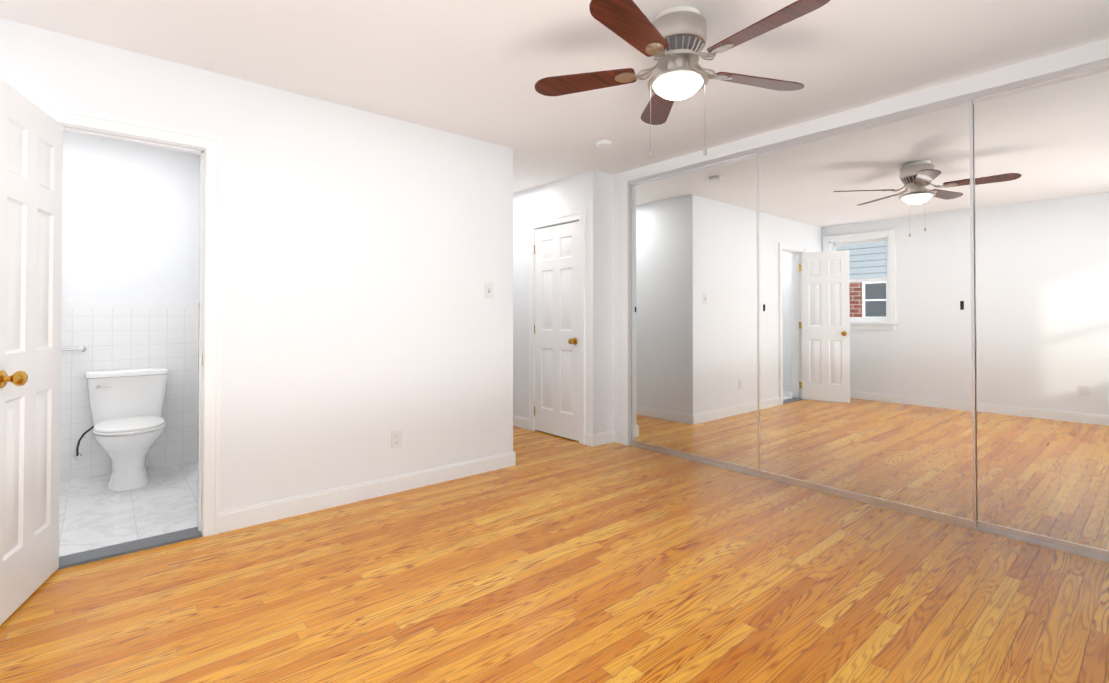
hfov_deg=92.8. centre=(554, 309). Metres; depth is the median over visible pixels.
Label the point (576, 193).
wall
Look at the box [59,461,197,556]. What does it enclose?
floor
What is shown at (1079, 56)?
wall
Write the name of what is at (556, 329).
closet door
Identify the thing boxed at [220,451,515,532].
baseboard
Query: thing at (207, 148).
door frame
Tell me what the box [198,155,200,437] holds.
wall
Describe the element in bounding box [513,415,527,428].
baseboard
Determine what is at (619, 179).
door frame
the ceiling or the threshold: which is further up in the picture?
the ceiling
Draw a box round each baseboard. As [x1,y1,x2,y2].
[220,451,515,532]
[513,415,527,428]
[585,433,592,445]
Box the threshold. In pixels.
[57,527,201,569]
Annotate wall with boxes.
[0,18,612,511]
[60,132,199,480]
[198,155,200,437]
[513,170,602,433]
[628,39,1108,180]
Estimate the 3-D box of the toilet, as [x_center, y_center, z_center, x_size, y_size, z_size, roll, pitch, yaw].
[-2.936,0.807,3.603,0.528,0.758,0.722,1,-1,-41]
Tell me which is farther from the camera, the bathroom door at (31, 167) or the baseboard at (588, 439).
the baseboard at (588, 439)
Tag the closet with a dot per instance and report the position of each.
(906, 311)
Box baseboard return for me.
[592,430,614,446]
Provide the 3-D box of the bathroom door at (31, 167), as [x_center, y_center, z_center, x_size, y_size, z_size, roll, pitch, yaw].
[-2.145,0.160,2.140,0.179,2.008,0.582,0,-1,-25]
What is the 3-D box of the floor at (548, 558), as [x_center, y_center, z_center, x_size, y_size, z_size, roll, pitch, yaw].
[-0.292,1.234,2.850,5.370,0.100,6.570,1,-1,-41]
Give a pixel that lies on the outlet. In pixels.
(396, 438)
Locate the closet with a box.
[629,58,1108,562]
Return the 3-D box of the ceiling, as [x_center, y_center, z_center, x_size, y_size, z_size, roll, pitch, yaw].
[-0.292,-1.316,2.879,5.370,0.100,6.570,1,-1,-41]
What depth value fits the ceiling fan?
2.22 m
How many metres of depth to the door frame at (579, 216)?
4.93 m
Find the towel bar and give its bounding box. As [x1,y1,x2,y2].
[61,346,86,350]
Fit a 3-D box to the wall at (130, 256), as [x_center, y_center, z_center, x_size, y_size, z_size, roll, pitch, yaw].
[-3.365,-0.030,3.817,1.550,2.450,0.120,1,-1,-41]
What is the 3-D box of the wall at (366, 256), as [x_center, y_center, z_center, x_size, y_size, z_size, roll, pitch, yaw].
[-0.923,-0.032,3.660,5.050,2.450,0.140,1,-1,-41]
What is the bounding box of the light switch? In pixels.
[485,283,492,298]
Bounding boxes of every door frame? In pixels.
[31,101,221,536]
[528,210,585,444]
[613,171,631,443]
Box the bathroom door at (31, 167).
[0,78,62,624]
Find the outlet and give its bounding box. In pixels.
[391,430,401,448]
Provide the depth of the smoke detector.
3.92 m
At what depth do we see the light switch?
3.94 m
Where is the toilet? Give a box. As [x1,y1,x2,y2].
[74,367,168,490]
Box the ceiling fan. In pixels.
[535,0,829,157]
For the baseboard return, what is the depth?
4.73 m
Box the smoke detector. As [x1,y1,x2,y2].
[596,140,612,148]
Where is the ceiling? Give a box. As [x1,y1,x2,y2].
[0,0,1108,193]
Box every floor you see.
[0,426,1108,682]
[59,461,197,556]
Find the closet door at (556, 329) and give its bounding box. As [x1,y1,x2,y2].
[534,221,578,440]

